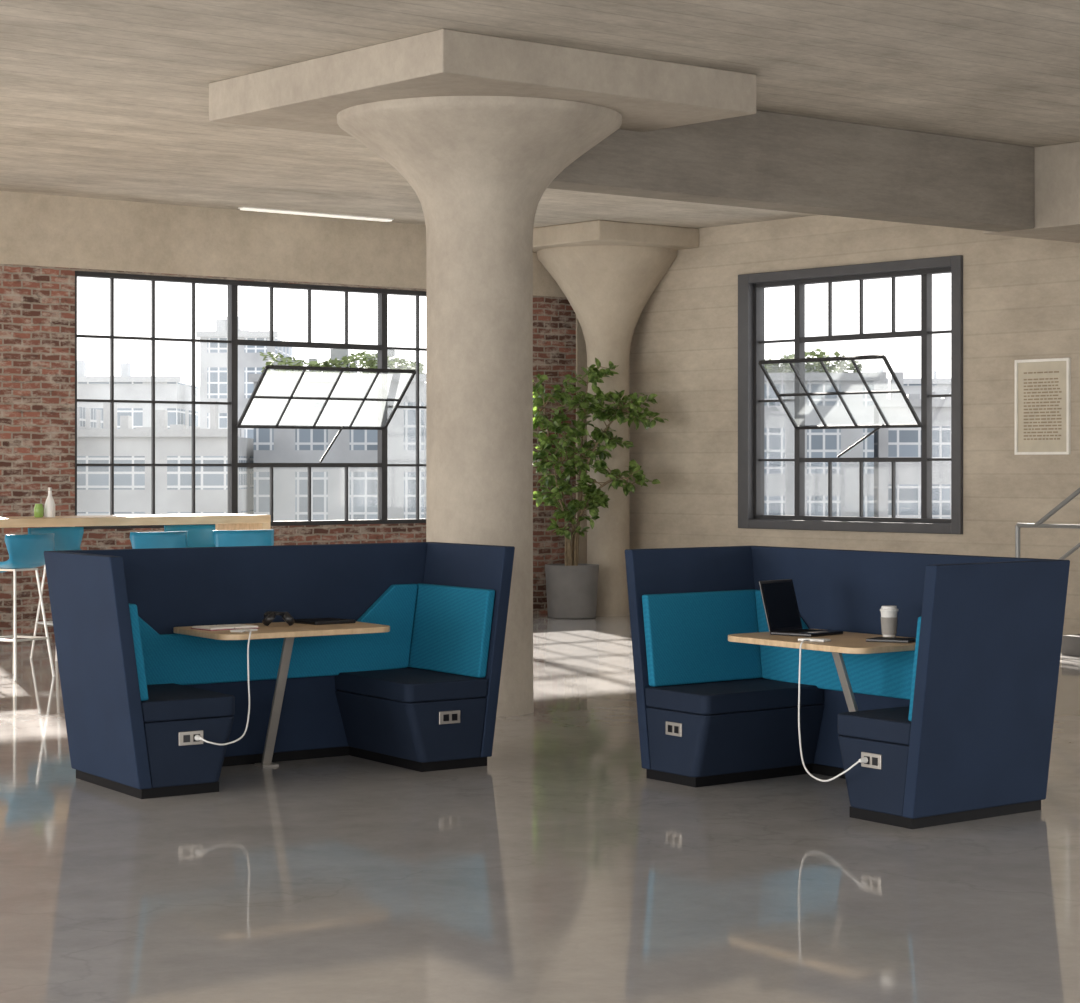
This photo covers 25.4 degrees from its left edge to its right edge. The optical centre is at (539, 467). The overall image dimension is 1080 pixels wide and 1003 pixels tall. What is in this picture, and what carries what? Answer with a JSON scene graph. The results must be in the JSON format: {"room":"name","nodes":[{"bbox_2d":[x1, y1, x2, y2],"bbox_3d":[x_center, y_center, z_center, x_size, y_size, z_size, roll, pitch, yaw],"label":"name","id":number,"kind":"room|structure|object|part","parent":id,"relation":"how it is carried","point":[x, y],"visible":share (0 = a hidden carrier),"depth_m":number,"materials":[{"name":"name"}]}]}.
{"room":"common room","nodes":[
{"label":"common room","id":0,"kind":"room"},
{"bbox_2d":[0,191,565,296],"bbox_3d":[-7.107,-2.250,20.923,19.998,0.680,0.333,0,0,-40],"label":"wall","id":1,"kind":"structure","parent":0,"point":[45,230],"depth_m":23.88,"materials":[{"name":"paint"}]},
{"bbox_2d":[0,264,575,639],"bbox_3d":[-7.117,-0.145,20.935,19.998,3.530,0.302,0,0,-40],"label":"wall","id":2,"kind":"structure","parent":0,"point":[37,303],"depth_m":22.82,"materials":[{"name":"brick"}]},
{"bbox_2d":[75,271,425,528],"bbox_3d":[-2.201,-0.650,24.580,5.540,2.480,0.679,0,0,-40],"label":"window","id":3,"kind":"structure","parent":2,"relation":"in","point":[232,341],"depth_m":24.28,"materials":[{"name":"metal"}]},
{"bbox_3d":[-2.169,-0.711,24.534,1.852,0.618,0.567,0,0,-40],"label":"sash","id":4,"kind":"part","parent":3,"relation":"part of","materials":[{"name":"glass"}]},
{"bbox_3d":[-2.153,-0.246,24.800,0.024,0.389,0.400,0,0,32],"label":"stay arm","id":5,"kind":"part","parent":3,"relation":"part of","materials":[{"name":"metal"}]},
{"bbox_2d":[576,316,586,563],"bbox_3d":[0.549,-0.145,27.075,0.358,3.530,0.025,0,0,-40],"label":"strip","id":6,"kind":"object","parent":2,"relation":"attached to","point":[581,353],"depth_m":26.99,"materials":[{"name":"paint"}]},
{"bbox_2d":[0,614,1079,1002],"bbox_3d":[-1.401,1.770,8.788,27.300,0.300,26.300,0,0,-40],"label":"floor","id":7,"kind":"structure","parent":0,"point":[551,870],"depth_m":9.34,"materials":[{"name":"concrete"}]},
{"bbox_2d":[0,533,55,680],"bbox_3d":[-4.057,1.065,18.564,0.467,1.113,0.547,0,0,30],"label":"bar stool","id":8,"kind":"object","parent":7,"relation":"on","point":[26,552],"visible":0.92,"depth_m":18.41,"materials":[{"name":"teal plastic"}]},
{"bbox_3d":[-4.115,1.199,18.792,0.023,0.846,0.157,0,0,-15],"label":"leg","id":9,"kind":"part","parent":8,"relation":"part of","materials":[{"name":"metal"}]},
{"bbox_3d":[-4.012,1.199,18.344,0.117,0.846,0.118,0,0,30],"label":"leg","id":10,"kind":"part","parent":8,"relation":"part of","materials":[{"name":"metal"}]},
{"bbox_3d":[-4.064,0.784,18.568,0.240,0.016,0.260,0,0,30],"label":"seat mount","id":11,"kind":"part","parent":8,"relation":"part of","materials":[{"name":"metal"}]},
{"bbox_3d":[-3.843,1.199,18.633,0.157,0.846,0.023,0,0,-15],"label":"leg","id":12,"kind":"part","parent":8,"relation":"part of","materials":[{"name":"metal"}]},
{"bbox_2d":[28,527,83,660],"bbox_3d":[-4.044,1.065,20.440,0.547,1.113,0.467,0,0,-43],"label":"bar stool","id":13,"kind":"object","parent":7,"relation":"on","point":[65,538],"visible":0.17,"depth_m":20.63,"materials":[{"name":"teal plastic"}]},
{"bbox_3d":[-4.268,1.199,20.437,0.157,0.846,0.023,0,0,2],"label":"leg","id":14,"kind":"part","parent":13,"relation":"part of","materials":[{"name":"metal"}]},
{"bbox_2d":[0,514,270,529],"bbox_3d":[-4.313,1.010,19.323,4.600,1.220,0.760,0,0,-40],"label":"table","id":15,"kind":"object","parent":7,"relation":"on","point":[221,521],"visible":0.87,"depth_m":19.79,"materials":[{"name":"brown wood"}]},
{"bbox_2d":[34,504,43,516],"bbox_3d":[-4.060,0.345,19.442,0.080,0.110,0.080,0,0,0],"label":"jar","id":16,"kind":"object","parent":15,"relation":"on","point":[38,509],"visible":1,"depth_m":19.41,"materials":[{"name":"green glass"}]},
{"bbox_2d":[45,487,54,516],"bbox_3d":[-3.983,0.279,19.505,0.086,0.243,0.086,0,0,0],"label":"bottle","id":17,"kind":"object","parent":15,"relation":"on","point":[49,504],"visible":1,"depth_m":19.48,"materials":[{"name":"white ceramic"}]},
{"bbox_3d":[-2.573,1.045,20.764,0.078,1.150,0.756,0,0,-40],"label":"panel","id":18,"kind":"part","parent":15,"relation":"part of","materials":[{"name":"brown wood"}]},
{"bbox_2d":[130,531,187,548],"bbox_3d":[-3.150,1.065,19.315,0.547,1.113,0.467,0,0,-43],"label":"bar stool","id":19,"kind":"object","parent":7,"relation":"on","point":[177,539],"visible":0.14,"depth_m":19.12,"materials":[{"name":"teal plastic"}]},
{"bbox_2d":[164,525,214,547],"bbox_3d":[-3.019,1.065,21.289,0.547,1.113,0.467,0,0,-37],"label":"bar stool","id":20,"kind":"object","parent":7,"relation":"on","point":[198,535],"visible":0.2,"depth_m":21.50,"materials":[{"name":"teal plastic"}]},
{"bbox_2d":[213,530,273,546],"bbox_3d":[-2.512,1.065,19.844,0.547,1.113,0.467,0,0,-31],"label":"bar stool","id":21,"kind":"object","parent":7,"relation":"on","point":[222,538],"visible":0.2,"depth_m":19.63,"materials":[{"name":"teal plastic"}]},
{"bbox_2d":[44,542,514,798],"bbox_3d":[-1.353,1.025,12.795,2.616,1.190,0.966,0,0,-38],"label":"booth","id":22,"kind":"object","parent":7,"relation":"on","point":[421,694],"visible":0.98,"depth_m":13.01,"materials":[{"name":"blue fabric"}]},
{"bbox_3d":[-2.237,1.000,12.096,0.231,1.140,0.999,0,0,-31],"label":"panel","id":23,"kind":"part","parent":22,"relation":"part of","materials":[{"name":"blue fabric"}]},
{"bbox_2d":[129,603,148,700],"bbox_3d":[-2.182,0.903,12.111,0.119,0.477,0.867,0,0,-31],"label":"cushion","id":24,"kind":"object","parent":22,"relation":"on","point":[139,691],"depth_m":11.73,"materials":[{"name":"blue fabric"}]},
{"bbox_2d":[141,683,234,721],"bbox_3d":[-1.957,1.195,12.272,0.538,0.100,0.957,0,0,-31],"label":"seat cushion","id":25,"kind":"object","parent":22,"relation":"on","point":[164,702],"depth_m":11.95,"materials":[{"name":"blue fabric"}]},
{"bbox_3d":[-1.952,1.409,12.276,0.521,0.322,0.955,0,0,-31],"label":"seat","id":26,"kind":"part","parent":22,"relation":"part of","materials":[{"name":"blue fabric"}]},
{"bbox_2d":[178,730,202,745],"bbox_3d":[-1.729,1.338,11.889,0.112,0.068,0.093,0,0,0],"label":"power outlet","id":27,"kind":"object","parent":22,"relation":"attached to","point":[185,737],"depth_m":11.88,"materials":[{"name":"silver metal"}]},
{"bbox_2d":[183,734,199,741],"bbox_3d":[-1.725,1.338,11.885,0.093,0.036,0.003,0,0,-38],"label":"socket","id":28,"kind":"object","parent":22,"relation":"attached to","point":[186,737],"depth_m":11.88,"materials":[{"name":"black plastic"}]},
{"bbox_3d":[-1.583,1.000,13.181,2.346,1.140,0.074,0,0,-38],"label":"panel","id":29,"kind":"part","parent":22,"relation":"part of","materials":[{"name":"blue fabric"}]},
{"bbox_3d":[-0.722,1.409,13.258,0.521,0.322,0.950,0,0,-31],"label":"seat","id":30,"kind":"part","parent":22,"relation":"part of","materials":[{"name":"blue fabric"}]},
{"bbox_2d":[335,667,487,702],"bbox_3d":[-0.717,1.195,13.261,0.538,0.100,0.952,0,0,-31],"label":"seat cushion","id":31,"kind":"object","parent":22,"relation":"on","point":[361,684],"depth_m":13.04,"materials":[{"name":"blue fabric"}]},
{"bbox_2d":[439,710,459,724],"bbox_3d":[-0.485,1.338,12.878,0.112,0.068,0.093,0,0,0],"label":"power outlet","id":32,"kind":"object","parent":22,"relation":"attached to","point":[446,717],"depth_m":12.87,"materials":[{"name":"silver metal"}]},
{"bbox_2d":[443,714,456,720],"bbox_3d":[-0.481,1.338,12.873,0.093,0.036,0.003,0,0,-38],"label":"socket","id":33,"kind":"object","parent":22,"relation":"attached to","point":[446,717],"depth_m":12.87,"materials":[{"name":"black plastic"}]},
{"bbox_2d":[408,583,494,677],"bbox_3d":[-0.505,0.903,13.444,0.119,0.477,0.867,0,0,-31],"label":"cushion","id":34,"kind":"object","parent":22,"relation":"on","point":[451,626],"depth_m":13.36,"materials":[{"name":"teal fabric"}]},
{"bbox_3d":[-0.473,1.000,13.498,0.231,1.140,0.999,0,0,-31],"label":"panel","id":35,"kind":"part","parent":22,"relation":"part of","materials":[{"name":"blue fabric"}]},
{"bbox_2d":[174,621,389,767],"bbox_3d":[-1.355,1.232,12.778,1.142,0.775,0.693,0,0,-38],"label":"table","id":36,"kind":"object","parent":7,"relation":"on","point":[275,629],"visible":0.9,"depth_m":12.78,"materials":[{"name":"brown wood"}]},
{"bbox_2d":[194,630,250,744],"bbox_3d":[-1.539,1.102,12.076,0.168,0.545,0.518,0,0,23],"label":"charging cable","id":37,"kind":"object","parent":36,"relation":"hanging from","point":[197,737],"visible":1,"depth_m":12.12,"materials":[{"name":"white plastic"}]},
{"bbox_2d":[191,624,257,630],"bbox_3d":[-1.656,0.838,12.627,0.300,0.014,0.200,0,0,-38],"label":"notebook","id":38,"kind":"object","parent":36,"relation":"on","point":[227,626],"visible":0.99,"depth_m":12.57,"materials":[{"name":"white paper"}]},
{"bbox_2d":[230,628,257,632],"bbox_3d":[-1.529,0.838,12.393,0.072,0.013,0.144,0,0,29],"label":"phone","id":39,"kind":"object","parent":36,"relation":"on","point":[243,629],"visible":0.93,"depth_m":12.36,"materials":[{"name":"white plastic"}]},
{"bbox_3d":[-1.486,1.614,13.047,0.099,0.012,0.123,0,0,-31],"label":"foot plate","id":40,"kind":"part","parent":36,"relation":"part of","materials":[{"name":"silver metal"}]},
{"bbox_3d":[-1.410,1.242,12.918,0.054,0.732,0.338,0,0,-31],"label":"leg","id":41,"kind":"part","parent":36,"relation":"part of","materials":[{"name":"silver metal"}]},
{"bbox_2d":[262,611,294,625],"bbox_3d":[-1.401,0.806,12.848,0.176,0.076,0.144,0,0,-10],"label":"headphones","id":42,"kind":"object","parent":36,"relation":"on","point":[269,616],"visible":1,"depth_m":12.79,"materials":[{"name":"black plastic"}]},
{"bbox_2d":[262,612,275,625],"bbox_3d":[-1.447,0.806,12.808,0.073,0.076,0.080,0,0,-10],"label":"ear cup","id":43,"kind":"object","parent":42,"relation":"on","point":[269,617],"depth_m":12.78,"materials":[{"name":"black plastic"}]},
{"bbox_2d":[282,612,294,625],"bbox_3d":[-1.345,0.806,12.826,0.073,0.076,0.080,0,0,-10],"label":"ear cup","id":44,"kind":"object","parent":42,"relation":"on","point":[286,616],"depth_m":12.79,"materials":[{"name":"black plastic"}]},
{"bbox_2d":[294,618,355,624],"bbox_3d":[-1.180,0.835,13.082,0.260,0.019,0.240,0,0,-38],"label":"tablet","id":45,"kind":"object","parent":36,"relation":"on","point":[314,621],"visible":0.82,"depth_m":13.01,"materials":[{"name":"black plastic"}]},
{"bbox_2d":[209,29,755,716],"bbox_3d":[-0.402,-0.485,15.966,2.600,4.211,2.600,0,0,-40],"label":"column","id":46,"kind":"structure","parent":7,"relation":"on","point":[479,126],"depth_m":15.62,"materials":[{"name":"concrete"}]},
{"bbox_2d":[533,358,667,618],"bbox_3d":[0.580,0.214,25.776,1.644,2.811,0.802,0,0,15],"label":"potted tree","id":47,"kind":"object","parent":7,"relation":"on","point":[571,586],"visible":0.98,"depth_m":25.71,"materials":[{"name":"green plant"}]},
{"bbox_3d":[0.345,1.333,25.950,0.590,0.575,0.590,0,0,0],"label":"planter","id":48,"kind":"part","parent":47,"relation":"part of","materials":[{"name":"grey concrete"}]},
{"bbox_2d":[533,220,698,615],"bbox_3d":[0.737,-0.485,26.293,1.810,4.211,1.810,0,0,-40],"label":"column","id":49,"kind":"structure","parent":7,"relation":"on","point":[607,271],"depth_m":26.14,"materials":[{"name":"concrete"}]},
{"bbox_2d":[728,629,915,711],"bbox_3d":[1.460,1.232,11.933,0.692,0.775,1.178,0,0,-32],"label":"table","id":50,"kind":"object","parent":7,"relation":"on","point":[847,642],"visible":0.57,"depth_m":11.82,"materials":[{"name":"brown wood"}]},
{"bbox_2d":[758,579,842,636],"bbox_3d":[1.326,0.710,12.197,0.324,0.270,0.290,0,0,41],"label":"laptop","id":51,"kind":"object","parent":50,"relation":"on","point":[779,599],"visible":1,"depth_m":12.24,"materials":[{"name":"black plastic"}]},
{"bbox_3d":[1.232,0.704,12.278,0.076,0.258,0.290,0,0,41],"label":"screen lid","id":52,"kind":"part","parent":51,"relation":"part of","materials":[{"name":"black plastic"}]},
{"bbox_2d":[798,638,830,641],"bbox_3d":[1.338,0.838,11.709,0.144,0.013,0.072,0,0,35],"label":"phone","id":53,"kind":"object","parent":50,"relation":"on","point":[799,639],"visible":0.99,"depth_m":11.68,"materials":[{"name":"white plastic"}]},
{"bbox_2d":[798,640,867,781],"bbox_3d":[1.329,1.142,11.291,0.161,0.625,0.720,0,0,-16],"label":"charging cable","id":54,"kind":"object","parent":50,"relation":"hanging from","point":[864,759],"visible":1,"depth_m":11.40,"materials":[{"name":"white plastic"}]},
{"bbox_3d":[1.578,1.242,12.015,0.339,0.732,0.054,0,0,-41],"label":"leg","id":55,"kind":"part","parent":50,"relation":"part of","materials":[{"name":"silver metal"}]},
{"bbox_2d":[866,637,915,642],"bbox_3d":[1.719,0.837,11.686,0.220,0.015,0.160,0,0,29],"label":"tablet","id":56,"kind":"object","parent":50,"relation":"on","point":[875,639],"visible":0.81,"depth_m":11.63,"materials":[{"name":"black plastic"}]},
{"bbox_2d":[880,606,897,636],"bbox_3d":[1.726,0.763,11.862,0.091,0.163,0.091,0,0,-32],"label":"paper cup","id":57,"kind":"object","parent":56,"relation":"on","point":[889,618],"visible":0.88,"depth_m":11.83,"materials":[{"name":"white paper"}]},
{"bbox_3d":[1.726,0.695,11.862,0.091,0.027,0.091,0,0,-32],"label":"lid","id":58,"kind":"part","parent":57,"relation":"part of","materials":[{"name":"white plastic"}]},
{"bbox_2d":[625,546,1069,828],"bbox_3d":[1.462,1.025,11.954,0.963,1.190,2.614,0,0,-32],"label":"booth","id":59,"kind":"object","parent":7,"relation":"on","point":[956,727],"visible":0.97,"depth_m":12.15,"materials":[{"name":"blue fabric"}]},
{"bbox_2d":[668,725,678,733],"bbox_3d":[0.682,1.338,12.295,0.003,0.036,0.093,0,0,-32],"label":"socket","id":60,"kind":"object","parent":59,"relation":"attached to","point":[672,729],"depth_m":12.30,"materials":[{"name":"black plastic"}]},
{"bbox_2d":[666,721,681,736],"bbox_3d":[0.686,1.338,12.300,0.080,0.068,0.123,0,0,0],"label":"power outlet","id":61,"kind":"object","parent":59,"relation":"attached to","point":[673,728],"depth_m":12.30,"materials":[{"name":"silver metal"}]},
{"bbox_3d":[0.873,1.000,12.901,1.004,1.140,0.231,0,0,-41],"label":"panel","id":62,"kind":"part","parent":59,"relation":"part of","materials":[{"name":"blue fabric"}]},
{"bbox_2d":[642,589,762,686],"bbox_3d":[0.885,0.903,12.839,0.870,0.477,0.119,0,0,-41],"label":"cushion","id":63,"kind":"object","parent":59,"relation":"on","point":[685,632],"depth_m":12.77,"materials":[{"name":"blue fabric"}]},
{"bbox_2d":[645,678,823,714],"bbox_3d":[1.025,1.195,12.595,0.963,0.100,0.538,0,0,-41],"label":"seat cushion","id":64,"kind":"object","parent":59,"relation":"on","point":[673,696],"depth_m":12.44,"materials":[{"name":"blue fabric"}]},
{"bbox_3d":[1.028,1.409,12.590,0.960,0.322,0.521,0,0,-41],"label":"seat","id":65,"kind":"part","parent":59,"relation":"part of","materials":[{"name":"blue fabric"}]},
{"bbox_2d":[864,756,877,765],"bbox_3d":[1.512,1.338,10.968,0.003,0.036,0.093,0,0,-32],"label":"socket","id":66,"kind":"object","parent":59,"relation":"attached to","point":[872,760],"depth_m":10.96,"materials":[{"name":"black plastic"}]},
{"bbox_2d":[861,752,881,769],"bbox_3d":[1.516,1.338,10.973,0.080,0.068,0.123,0,0,0],"label":"power outlet","id":67,"kind":"object","parent":59,"relation":"attached to","point":[874,762],"depth_m":10.96,"materials":[{"name":"silver metal"}]},
{"bbox_3d":[1.847,1.409,11.274,0.966,0.322,0.521,0,0,-41],"label":"seat","id":68,"kind":"part","parent":59,"relation":"part of","materials":[{"name":"blue fabric"}]},
{"bbox_2d":[838,706,910,744],"bbox_3d":[1.850,1.195,11.269,0.968,0.100,0.538,0,0,-41],"label":"seat cushion","id":69,"kind":"object","parent":59,"relation":"on","point":[886,726],"depth_m":11.01,"materials":[{"name":"blue fabric"}]},
{"bbox_3d":[1.802,1.000,12.249,0.074,1.140,2.325,0,0,-32],"label":"panel","id":70,"kind":"part","parent":59,"relation":"part of","materials":[{"name":"blue fabric"}]},
{"bbox_2d":[908,617,920,720],"bbox_3d":[2.008,0.903,11.041,0.870,0.477,0.119,0,0,-41],"label":"cushion","id":71,"kind":"object","parent":59,"relation":"on","point":[914,711],"depth_m":10.72,"materials":[{"name":"blue fabric"}]},
{"bbox_3d":[2.055,1.000,11.009,1.004,1.140,0.231,0,0,-41],"label":"panel","id":72,"kind":"part","parent":59,"relation":"part of","materials":[{"name":"blue fabric"}]},
{"bbox_2d":[1015,487,1079,559],"bbox_3d":[5.010,0.259,20.015,0.044,2.722,2.634,0,0,-40],"label":"handrail","id":73,"kind":"object","parent":7,"relation":"on","point":[1038,524],"visible":0.55,"depth_m":20.71,"materials":[{"name":"silver metal"}]},
{"bbox_3d":[4.184,1.060,21.012,0.041,1.120,0.041,0,0,-17],"label":"post","id":74,"kind":"part","parent":73,"relation":"part of","materials":[{"name":"silver metal"}]},
{"bbox_2d":[1062,634,1079,656],"bbox_3d":[5.730,0.855,20.196,1.140,1.530,2.430,0,0,-40],"label":"staircase","id":75,"kind":"structure","parent":7,"relation":"on","point":[1070,644],"depth_m":20.70,"materials":[{"name":"grey concrete"}]},
{"bbox_2d":[0,0,1079,227],"bbox_3d":[-1.401,-2.740,8.788,27.300,0.300,26.300,0,0,-40],"label":"ceiling","id":76,"kind":"structure","parent":0,"point":[100,99],"depth_m":15.72,"materials":[{"name":"concrete"}]},
{"bbox_2d":[238,207,393,221],"bbox_3d":[-2.260,-2.577,24.400,1.840,0.026,0.100,0,0,-40],"label":"recessed light","id":77,"kind":"object","parent":76,"relation":"in","point":[240,208],"visible":1,"depth_m":24.34,"materials":[{"name":"white plastic"}]},
{"bbox_2d":[547,110,1033,231],"bbox_3d":[1.796,-2.260,17.781,5.400,0.661,0.370,0,0,-40],"label":"beam","id":78,"kind":"structure","parent":76,"relation":"attached to","point":[767,160],"depth_m":17.79,"materials":[{"name":"concrete"}]},
{"bbox_2d":[982,141,1079,242],"bbox_3d":[5.511,-2.260,19.450,2.451,0.661,2.900,0,0,-40],"label":"beam","id":79,"kind":"structure","parent":76,"relation":"attached to","point":[1057,166],"depth_m":19.24,"materials":[{"name":"concrete"}]},
{"bbox_2d":[629,215,1079,634],"bbox_3d":[5.804,-0.485,21.251,0.300,4.210,16.300,0,0,-40],"label":"wall","id":80,"kind":"structure","parent":0,"point":[1021,296],"depth_m":24.07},
{"bbox_2d":[738,255,962,533],"bbox_3d":[2.975,-0.705,24.180,0.719,2.686,3.056,0,0,-40],"label":"window","id":81,"kind":"structure","parent":80,"relation":"in","point":[751,369],"depth_m":24.40,"materials":[{"name":"metal"}]},
{"bbox_3d":[2.990,-0.749,24.043,0.568,0.700,1.721,0,0,-40],"label":"sash","id":82,"kind":"part","parent":81,"relation":"part of","materials":[{"name":"glass"}]},
{"bbox_3d":[3.216,-0.272,24.076,0.533,0.340,0.024,0,0,37],"label":"stay arm","id":83,"kind":"part","parent":81,"relation":"part of","materials":[{"name":"metal"}]},
{"bbox_2d":[1015,358,1070,454],"bbox_3d":[4.678,-0.570,22.350,0.030,0.890,0.630,0,0,-40],"label":"framed poster","id":84,"kind":"object","parent":80,"relation":"attached to","point":[1042,386],"visible":1,"depth_m":22.34,"materials":[{"name":"beige paper"}]},
{"label":"outside","id":85,"kind":"structure","parent":0,"visible":0},
{"bbox_3d":[0.000,10.870,147.500,300.000,0.500,225.000,0,0,0],"label":"ground","id":86,"kind":"structure","parent":85,"visible":0},
{"bbox_2d":[77,407,102,428],"bbox_3d":[-14.200,4.041,61.940,4.840,13.158,8.120,0,0,0],"label":"building","id":87,"kind":"structure","parent":86,"relation":"on","point":[87,418],"depth_m":63.39,"materials":[{"name":"white concrete"}]},
{"bbox_2d":[77,360,199,428],"bbox_3d":[-17.000,3.323,90.940,8.240,14.594,10.120,0,0,0],"label":"building","id":88,"kind":"structure","parent":86,"relation":"on","point":[126,386],"depth_m":86.00,"materials":[{"name":"white concrete"}]},
{"bbox_2d":[77,360,85,375],"bbox_3d":[-17.071,-3.527,88.900,0.422,0.894,0.600,0,0,0],"label":"roof vent","id":89,"kind":"object","parent":88,"relation":"attached to","point":[81,364],"depth_m":88.60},
{"bbox_2d":[121,363,130,375],"bbox_3d":[-15.339,-3.481,88.900,0.276,0.801,0.600,0,0,0],"label":"roof vent","id":90,"kind":"object","parent":88,"relation":"attached to","point":[125,367],"depth_m":88.60,"materials":[{"name":"white"}]},
{"bbox_2d":[77,401,253,515],"bbox_3d":[-9.600,4.434,63.940,4.240,12.372,8.120,0,0,0],"label":"building","id":91,"kind":"structure","parent":86,"relation":"on","point":[132,484],"depth_m":60.01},
{"bbox_2d":[135,427,150,428],"bbox_3d":[-10.340,-0.924,62.900,0.422,0.288,0.600,0,0,0],"label":"roof vent","id":92,"kind":"object","parent":91,"relation":"attached to","point":[135,427],"depth_m":62.59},
{"bbox_2d":[155,410,167,428],"bbox_3d":[-9.938,-1.147,62.900,0.262,0.735,0.600,0,0,0],"label":"roof vent","id":93,"kind":"object","parent":91,"relation":"attached to","point":[161,416],"depth_m":62.59,"materials":[{"name":"white"}]},
{"bbox_2d":[170,424,185,428],"bbox_3d":[-9.485,-0.958,62.900,0.342,0.357,0.600,0,0,0],"label":"roof vent","id":94,"kind":"object","parent":91,"relation":"attached to","point":[172,426],"depth_m":62.59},
{"bbox_2d":[196,317,291,438],"bbox_3d":[-10.600,2.577,86.940,2.840,16.086,6.120,0,0,0],"label":"building","id":95,"kind":"structure","parent":86,"relation":"on","point":[213,356],"depth_m":84.00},
{"bbox_2d":[216,320,225,330],"bbox_3d":[-11.513,-4.968,86.900,0.360,0.777,0.600,0,0,0],"label":"roof vent","id":96,"kind":"object","parent":95,"relation":"attached to","point":[220,324],"depth_m":86.61,"materials":[{"name":"white"}]},
{"bbox_2d":[248,349,425,520],"bbox_3d":[-5.200,3.707,65.940,4.640,13.826,8.120,0,0,0],"label":"building","id":97,"kind":"structure","parent":86,"relation":"on","point":[290,484],"depth_m":62.00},
{"bbox_2d":[331,349,348,372],"bbox_3d":[-5.417,-2.718,64.900,0.442,0.976,0.600,0,0,0],"label":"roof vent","id":98,"kind":"object","parent":97,"relation":"attached to","point":[335,353],"depth_m":64.60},
{"bbox_2d":[259,351,425,373],"bbox_3d":[-5.204,-2.692,63.299,4.357,0.765,0.967,0,0,0],"label":"hedge","id":99,"kind":"object","parent":97,"relation":"on","point":[345,360],"visible":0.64,"depth_m":63.15,"materials":[{"name":"green plant"}]},
{"bbox_2d":[764,356,878,516],"bbox_3d":[6.400,3.721,63.940,4.140,13.797,8.120,0,0,0],"label":"building","id":100,"kind":"structure","parent":86,"relation":"on","point":[778,428],"depth_m":60.01,"materials":[{"name":"white"}]},
{"bbox_2d":[764,348,861,372],"bbox_3d":[6.402,-2.653,61.296,3.635,0.783,0.967,0,0,0],"label":"hedge","id":101,"kind":"object","parent":100,"relation":"on","point":[840,366],"visible":0.37,"depth_m":61.10,"materials":[{"name":"green plant"}]},
{"bbox_2d":[870,372,950,518],"bbox_3d":[10.900,4.019,65.940,4.540,13.203,8.120,0,0,0],"label":"building","id":102,"kind":"structure","parent":86,"relation":"on","point":[888,442],"depth_m":62.00,"materials":[{"name":"white"}]},
{"bbox_2d":[906,394,919,398],"bbox_3d":[10.080,-1.788,64.900,0.291,0.415,0.600,0,0,0],"label":"roof vent","id":103,"kind":"object","parent":102,"relation":"attached to","point":[910,396],"depth_m":64.60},
{"bbox_2d":[874,366,950,398],"bbox_3d":[15.000,3.391,93.940,9.240,14.458,12.120,0,0,0],"label":"building","id":104,"kind":"structure","parent":86,"relation":"on","point":[940,386],"depth_m":87.99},
{"bbox_2d":[932,371,936,377],"bbox_3d":[14.912,-3.373,90.900,0.141,0.586,0.600,0,0,0],"label":"roof vent","id":105,"kind":"object","parent":104,"relation":"attached to","point":[934,373],"depth_m":90.61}
]}

